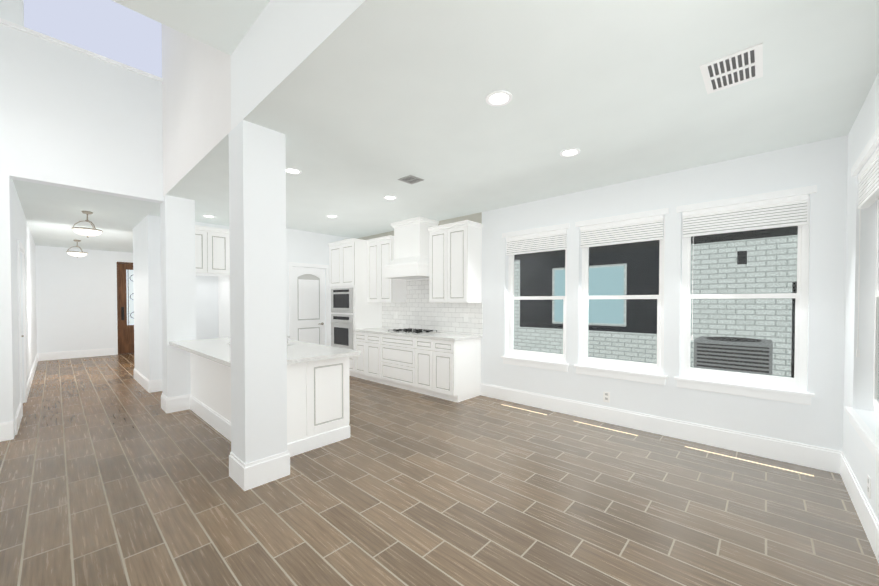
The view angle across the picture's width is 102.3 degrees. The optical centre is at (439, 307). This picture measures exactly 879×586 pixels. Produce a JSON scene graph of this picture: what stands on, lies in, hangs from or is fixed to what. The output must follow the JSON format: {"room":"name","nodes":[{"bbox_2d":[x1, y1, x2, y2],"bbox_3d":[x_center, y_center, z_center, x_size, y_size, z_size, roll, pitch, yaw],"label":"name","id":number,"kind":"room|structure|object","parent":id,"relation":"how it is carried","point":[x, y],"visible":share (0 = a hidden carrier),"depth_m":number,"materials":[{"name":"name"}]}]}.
{"room":"kitchen","nodes":[
{"label":"kitchen","id":0,"kind":"room"},
{"bbox_2d":[10,179,36,415],"bbox_3d":[-7.003,-0.060,5.949,6.950,2.700,0.150,1,1,43],"label":"wall","id":1,"kind":"structure","parent":0,"point":[21,232],"depth_m":4.84,"materials":[{"name":"paint"}]},
{"bbox_2d":[15,402,21,434],"bbox_3d":[-4.697,1.228,3.955,0.830,0.183,0.014,1,1,43],"label":"baseboard","id":2,"kind":"structure","parent":1,"relation":"attached to","point":[18,417],"depth_m":3.89,"materials":[{"name":"white paint"}]},
{"bbox_2d":[17,240,26,416],"bbox_3d":[-5.380,0.253,4.542,0.980,2.115,0.093,1,1,43],"label":"hall door","id":3,"kind":"structure","parent":1,"relation":"in","point":[19,246],"depth_m":4.26,"materials":[{"name":"white paint"}]},
{"bbox_2d":[27,353,39,397],"bbox_3d":[-7.561,1.189,6.594,4.980,0.183,0.014,1,1,43],"label":"baseboard","id":4,"kind":"structure","parent":1,"relation":"attached to","point":[30,379],"depth_m":6.23,"materials":[{"name":"white paint"}]},
{"bbox_2d":[0,0,163,436],"bbox_3d":[-5.900,-1.229,1.889,0.150,5.158,7.060,1,1,43],"label":"wall","id":5,"kind":"structure","parent":0,"point":[72,119],"depth_m":3.80,"materials":[{"name":"paint"}]},
{"bbox_2d":[0,420,15,441],"bbox_3d":[-6.256,1.266,1.419,0.014,0.183,5.830,1,1,43],"label":"baseboard","id":6,"kind":"structure","parent":5,"relation":"attached to","point":[6,428],"depth_m":3.53,"materials":[{"name":"white paint"}]},
{"bbox_2d":[0,18,162,81],"bbox_3d":[-5.832,-2.781,1.803,0.034,0.035,7.059,1,1,43],"label":"trim","id":7,"kind":"structure","parent":5,"relation":"attached to","point":[62,43],"depth_m":3.84,"materials":[{"name":"white paint"}]},
{"bbox_2d":[35,245,132,354],"bbox_3d":[-8.090,-0.118,9.786,0.150,2.700,4.320,1,1,43],"label":"wall","id":8,"kind":"structure","parent":0,"point":[76,303],"depth_m":8.74,"materials":[{"name":"paint"}]},
{"bbox_2d":[40,348,113,359],"bbox_3d":[-8.934,1.156,8.768,0.014,0.183,1.310,1,1,43],"label":"baseboard","id":9,"kind":"structure","parent":8,"relation":"attached to","point":[108,351],"depth_m":8.74,"materials":[{"name":"white paint"}]},
{"bbox_2d":[117,262,133,353],"bbox_3d":[-8.144,0.015,9.668,0.133,2.438,0.966,1,1,43],"label":"front door","id":10,"kind":"structure","parent":8,"relation":"in","point":[125,308],"depth_m":9.44,"materials":[{"name":"brown wood"}]},
{"bbox_2d":[24,0,161,77],"bbox_3d":[-4.843,-4.412,4.132,0.100,4.258,2.860,1,1,43],"label":"wall","id":11,"kind":"structure","parent":0,"point":[113,30],"depth_m":4.60,"materials":[{"name":"white paint"}]},
{"bbox_2d":[133,215,161,380],"bbox_3d":[-4.918,-0.060,5.946,1.520,2.700,0.150,1,1,43],"label":"wall","id":12,"kind":"structure","parent":0,"point":[147,299],"depth_m":5.48,"materials":[{"name":"paint"}]},
{"bbox_2d":[134,368,151,392],"bbox_3d":[-4.973,1.199,5.905,1.548,0.183,0.016,1,1,43],"label":"baseboard","id":13,"kind":"structure","parent":12,"relation":"attached to","point":[142,380],"depth_m":5.70,"materials":[{"name":"white paint"}]},
{"bbox_2d":[112,0,269,54],"bbox_3d":[-3.631,-2.780,-0.224,6.320,1.782,7.060,1,1,43],"label":"ceiling","id":14,"kind":"structure","parent":0,"point":[223,25],"depth_m":2.35,"materials":[{"name":"paint"}]},
{"bbox_2d":[160,221,228,339],"bbox_3d":[-3.768,-0.064,6.184,0.150,2.700,1.760,1,1,43],"label":"wall","id":15,"kind":"structure","parent":0,"point":[207,299],"depth_m":5.94,"materials":[{"name":"paint"}]},
{"bbox_2d":[195,225,229,275],"bbox_3d":[-3.760,-0.860,5.606,0.620,0.670,0.617,1,1,43],"label":"upper cabinet","id":16,"kind":"object","parent":15,"relation":"attached to","point":[212,248],"depth_m":5.46,"materials":[{"name":"white paint"}]},
{"bbox_2d":[161,0,364,195],"bbox_3d":[-1.134,-2.588,2.489,6.020,2.458,0.310,1,1,43],"label":"wall","id":17,"kind":"structure","parent":0,"point":[212,97],"depth_m":2.80,"materials":[{"name":"paint"}]},
{"bbox_2d":[286,228,350,345],"bbox_3d":[-2.308,-0.075,6.912,0.150,2.700,1.490,1,1,43],"label":"wall","id":18,"kind":"structure","parent":0,"point":[306,247],"depth_m":6.61,"materials":[{"name":"paint"}]},
{"bbox_2d":[289,262,329,345],"bbox_3d":[-2.449,0.231,6.680,0.093,2.095,0.800,1,1,43],"label":"pantry door","id":19,"kind":"structure","parent":18,"relation":"in","point":[307,305],"depth_m":6.68,"materials":[{"name":"white paint"}]},
{"bbox_2d":[0,353,878,585],"bbox_3d":[-5.504,1.370,3.930,14.620,0.100,10.540,1,1,43],"label":"floor","id":20,"kind":"structure","parent":0,"point":[112,473],"depth_m":2.41,"materials":[{"name":"brown tile"}]},
{"bbox_2d":[160,195,195,413],"bbox_3d":[-3.388,-0.040,4.604,0.338,2.700,0.338,1,1,43],"label":"column","id":21,"kind":"structure","parent":20,"relation":"on","point":[178,271],"depth_m":4.49,"materials":[{"name":"paint"}]},
{"bbox_2d":[190,352,204,419],"bbox_3d":[-2.665,0.884,4.659,0.662,0.850,0.870,1,1,43],"label":"base cabinet","id":22,"kind":"object","parent":20,"relation":"on","point":[197,397],"depth_m":4.32,"materials":[{"name":"white paint"}]},
{"bbox_2d":[205,360,220,431],"bbox_3d":[-2.261,0.890,4.287,0.672,0.850,0.870,1,1,43],"label":"base cabinet","id":23,"kind":"object","parent":20,"relation":"on","point":[212,371],"depth_m":3.91,"materials":[{"name":"white paint"}]},
{"bbox_2d":[218,274,229,337],"bbox_3d":[-3.542,0.031,5.856,0.620,2.520,0.020,1,1,43],"label":"panel","id":24,"kind":"object","parent":20,"relation":"on","point":[224,302],"visible":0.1,"depth_m":5.85,"materials":[{"name":"white paint"}]},
{"bbox_2d":[221,364,230,440],"bbox_3d":[-1.854,0.895,3.912,0.671,0.850,0.870,1,1,43],"label":"base cabinet","id":25,"kind":"object","parent":20,"relation":"on","point":[225,372],"depth_m":3.61,"materials":[{"name":"white paint"}]},
{"bbox_2d":[228,120,289,490],"bbox_3d":[-1.432,-0.013,2.801,0.338,2.700,0.338,1,1,43],"label":"column","id":26,"kind":"structure","parent":20,"relation":"on","point":[259,455],"depth_m":2.69,"materials":[{"name":"paint"}]},
{"bbox_2d":[287,356,349,456],"bbox_3d":[-1.443,0.901,3.533,0.683,0.850,0.870,1,1,43],"label":"base cabinet","id":27,"kind":"object","parent":20,"relation":"on","point":[318,406],"depth_m":3.35,"materials":[{"name":"white paint"}]},
{"bbox_2d":[169,338,360,367],"bbox_3d":[-2.067,0.449,3.965,2.472,0.040,1.110,1,1,43],"label":"countertop","id":28,"kind":"structure","parent":27,"relation":"on","point":[298,352],"depth_m":3.58,"materials":[{"name":"white stone"}]},
{"bbox_2d":[328,238,381,377],"bbox_3d":[-1.648,0.016,6.848,0.850,2.520,0.687,1,1,43],"label":"tall cabinet","id":29,"kind":"object","parent":20,"relation":"on","point":[351,308],"visible":0.75,"depth_m":6.53,"materials":[{"name":"white paint"}]},
{"bbox_2d":[355,332,365,379],"bbox_3d":[-1.164,0.857,6.455,0.402,0.850,0.627,1,1,43],"label":"base cabinet","id":30,"kind":"object","parent":20,"relation":"on","point":[360,337],"depth_m":6.24,"materials":[{"name":"white paint"}]},
{"bbox_2d":[366,332,381,383],"bbox_3d":[-0.932,0.860,6.242,0.464,0.850,0.627,1,1,43],"label":"base cabinet","id":31,"kind":"object","parent":20,"relation":"on","point":[373,343],"depth_m":5.99,"materials":[{"name":"white paint"}]},
{"bbox_2d":[382,336,417,392],"bbox_3d":[-0.460,0.867,5.807,0.938,0.850,0.627,1,1,43],"label":"base cabinet","id":32,"kind":"object","parent":20,"relation":"on","point":[399,353],"depth_m":5.53,"materials":[{"name":"white paint"}]},
{"bbox_2d":[418,340,433,396],"bbox_3d":[0.000,0.873,5.382,0.432,0.850,0.627,1,1,43],"label":"base cabinet","id":33,"kind":"object","parent":20,"relation":"on","point":[425,348],"depth_m":5.15,"materials":[{"name":"white paint"}]},
{"bbox_2d":[434,340,480,402],"bbox_3d":[0.236,0.876,5.166,0.444,0.850,0.627,1,1,43],"label":"base cabinet","id":34,"kind":"object","parent":20,"relation":"on","point":[442,365],"depth_m":4.95,"materials":[{"name":"white paint"}]},
{"bbox_2d":[354,328,481,339],"bbox_3d":[-0.451,0.422,5.781,2.355,0.040,0.642,1,1,43],"label":"countertop","id":35,"kind":"structure","parent":34,"relation":"on","point":[417,335],"depth_m":5.45,"materials":[{"name":"white stone"}]},
{"bbox_2d":[501,404,546,414],"bbox_3d":[1.075,1.310,4.553,0.650,0.002,0.025,1,1,43],"label":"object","id":36,"kind":"object","parent":20,"relation":"on","point":[501,404],"depth_m":4.53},
{"bbox_2d":[574,421,637,435],"bbox_3d":[1.803,1.320,3.883,0.670,0.002,0.025,1,1,43],"label":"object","id":37,"kind":"object","parent":20,"relation":"on","point":[574,421],"depth_m":3.86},
{"bbox_2d":[685,446,813,475],"bbox_3d":[2.656,1.332,3.097,0.850,0.002,0.025,1,1,43],"label":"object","id":38,"kind":"object","parent":20,"relation":"on","point":[685,446],"depth_m":3.06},
{"bbox_2d":[13,0,878,252],"bbox_3d":[-3.083,-1.453,5.519,13.270,0.102,4.860,1,1,43],"label":"ceiling","id":39,"kind":"structure","parent":0,"point":[364,106],"depth_m":2.39,"materials":[{"name":"paint"}]},
{"bbox_2d":[66,240,87,257],"bbox_3d":[-7.720,-1.244,7.551,0.330,0.380,0.330,1,1,43],"label":"pendant light","id":40,"kind":"object","parent":39,"relation":"hanging from","point":[77,254],"visible":1,"depth_m":7.50,"materials":[{"name":"white glass"}]},
{"bbox_2d":[72,211,102,237],"bbox_3d":[-5.146,-1.209,5.180,0.330,0.380,0.330,1,1,43],"label":"pendant light","id":41,"kind":"object","parent":39,"relation":"hanging from","point":[84,231],"visible":1,"depth_m":5.12,"materials":[{"name":"white glass"}]},
{"bbox_2d":[286,168,301,173],"bbox_3d":[-1.478,-1.372,3.565,0.170,0.006,0.170,1,1,43],"label":"recessed light","id":42,"kind":"object","parent":39,"relation":"in","point":[293,171],"visible":0.92,"depth_m":3.57,"materials":[{"name":"white paint"}]},
{"bbox_2d":[357,231,393,239],"bbox_3d":[-1.275,-1.381,6.953,1.152,0.087,0.005,1,1,43],"label":"wall","id":43,"kind":"structure","parent":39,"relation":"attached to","point":[391,232],"depth_m":6.88,"materials":[{"name":"grey paint"}]},
{"bbox_2d":[383,196,396,199],"bbox_3d":[-0.624,-1.385,4.477,0.170,0.006,0.170,1,1,43],"label":"recessed light","id":44,"kind":"object","parent":39,"relation":"in","point":[390,197],"visible":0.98,"depth_m":4.47,"materials":[{"name":"white paint"}]},
{"bbox_2d":[398,175,423,183],"bbox_3d":[-0.307,-1.374,3.818,0.200,0.008,0.200,1,1,43],"label":"ceiling vent","id":45,"kind":"object","parent":39,"relation":"in","point":[410,179],"visible":1,"depth_m":3.80,"materials":[{"name":"grey metal"}]},
{"bbox_2d":[438,212,481,225],"bbox_3d":[0.301,-1.321,5.502,0.862,0.164,0.005,1,1,43],"label":"wall","id":46,"kind":"structure","parent":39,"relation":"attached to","point":[477,217],"depth_m":5.40,"materials":[{"name":"grey paint"}]},
{"bbox_2d":[486,90,511,105],"bbox_3d":[0.385,-1.353,2.297,0.170,0.006,0.170,1,1,43],"label":"recessed light","id":47,"kind":"object","parent":39,"relation":"in","point":[499,98],"visible":1,"depth_m":2.29,"materials":[{"name":"white paint"}]},
{"bbox_2d":[560,148,579,156],"bbox_3d":[1.151,-1.365,3.127,0.170,0.006,0.170,1,1,43],"label":"recessed light","id":48,"kind":"object","parent":39,"relation":"in","point":[570,152],"visible":1,"depth_m":3.12,"materials":[{"name":"white paint"}]},
{"bbox_2d":[700,43,762,93],"bbox_3d":[1.670,-1.348,2.024,0.260,0.008,0.360,1,1,43],"label":"ceiling vent","id":49,"kind":"object","parent":39,"relation":"in","point":[736,68],"visible":1,"depth_m":2.00,"materials":[{"name":"white metal"}]},
{"bbox_2d":[382,135,847,450],"bbox_3d":[0.572,-0.052,5.374,7.670,2.700,0.150,1,1,43],"label":"wall","id":50,"kind":"structure","parent":0,"point":[822,165],"depth_m":3.52,"materials":[{"name":"paint"}]},
{"bbox_2d":[366,236,405,302],"bbox_3d":[-0.960,-0.648,6.436,0.695,1.120,0.347,1,1,43],"label":"upper cabinet","id":51,"kind":"object","parent":50,"relation":"attached to","point":[380,253],"depth_m":6.28,"materials":[{"name":"white paint"}]},
{"bbox_2d":[382,217,438,279],"bbox_3d":[-0.454,-0.945,5.820,0.864,0.923,0.559,1,1,43],"label":"range hood","id":52,"kind":"object","parent":50,"relation":"attached to","point":[411,250],"visible":0.73,"depth_m":5.64,"materials":[{"name":"white paint"}]},
{"bbox_2d":[382,279,482,334],"bbox_3d":[-0.237,-0.045,6.006,2.355,0.883,0.015,1,1,43],"label":"backsplash","id":53,"kind":"structure","parent":50,"relation":"attached to","point":[417,310],"depth_m":5.97,"materials":[{"name":"tile"}]},
{"bbox_2d":[428,220,481,302],"bbox_3d":[0.229,-0.631,5.340,0.739,1.120,0.347,1,1,43],"label":"upper cabinet","id":54,"kind":"object","parent":50,"relation":"attached to","point":[455,249],"depth_m":5.15,"materials":[{"name":"white paint"}]},
{"bbox_2d":[501,223,569,371],"bbox_3d":[1.275,-0.121,4.698,0.960,1.818,0.180,1,1,43],"label":"window","id":55,"kind":"structure","parent":50,"relation":"in","point":[543,241],"depth_m":4.68,"materials":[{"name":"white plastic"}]},
{"bbox_2d":[603,392,609,402],"bbox_3d":[1.909,1.026,4.052,0.070,0.115,0.005,1,1,43],"label":"outlet","id":56,"kind":"object","parent":50,"relation":"attached to","point":[606,396],"depth_m":4.05,"materials":[{"name":"white plastic"}]},
{"bbox_2d":[574,208,668,384],"bbox_3d":[2.033,-0.110,4.000,0.960,1.818,0.180,1,1,43],"label":"window","id":57,"kind":"structure","parent":50,"relation":"in","point":[640,230],"depth_m":3.95,"materials":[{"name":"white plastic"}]},
{"bbox_2d":[480,383,835,472],"bbox_3d":[1.902,1.227,4.055,3.520,0.183,0.016,1,1,43],"label":"baseboard","id":58,"kind":"structure","parent":50,"relation":"attached to","point":[825,459],"depth_m":3.55,"materials":[{"name":"white paint"}]},
{"bbox_2d":[674,185,816,404],"bbox_3d":[2.790,-0.100,3.302,0.980,1.818,0.180,1,1,43],"label":"window","id":59,"kind":"structure","parent":50,"relation":"in","point":[781,212],"depth_m":3.23,"materials":[{"name":"white plastic"}]},
{"bbox_2d":[843,73,878,520],"bbox_3d":[-0.234,-0.241,-1.053,0.150,3.270,10.390,1,1,43],"label":"wall","id":60,"kind":"structure","parent":0,"point":[858,399],"depth_m":2.49,"materials":[{"name":"paint"}]},
{"bbox_2d":[836,450,878,562],"bbox_3d":[-0.295,1.302,-0.974,0.014,0.183,10.390,1,1,43],"label":"baseboard","id":61,"kind":"structure","parent":60,"relation":"attached to","point":[870,524],"depth_m":2.25,"materials":[{"name":"white paint"}]},
{"bbox_2d":[845,127,878,462],"bbox_3d":[2.367,-0.077,1.802,0.180,1.818,1.930,1,1,43],"label":"window","id":62,"kind":"structure","parent":60,"relation":"in","point":[868,176],"depth_m":2.34,"materials":[{"name":"white plastic"}]},
{"bbox_2d":[867,475,870,497],"bbox_3d":[2.554,1.065,2.108,0.005,0.115,0.070,1,1,43],"label":"outlet","id":63,"kind":"object","parent":60,"relation":"attached to","point":[868,478],"depth_m":2.10,"materials":[{"name":"white plastic"}]},
{"label":"outside","id":64,"kind":"structure","parent":0,"visible":0},
{"bbox_2d":[514,226,797,377],"bbox_3d":[-0.715,-0.290,4.564,10.770,3.600,18.000,1,1,43],"label":"neighboring building","id":65,"kind":"structure","parent":64,"point":[709,323],"depth_m":5.78,"materials":[{"name":"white brick"}]},
{"bbox_2d":[694,336,772,374],"bbox_3d":[3.884,0.870,4.695,0.760,0.913,0.700,1,1,43],"label":"air conditioning unit","id":66,"kind":"object","parent":65,"relation":"on","point":[703,352],"depth_m":4.44,"materials":[{"name":"grey metal"}]}
]}

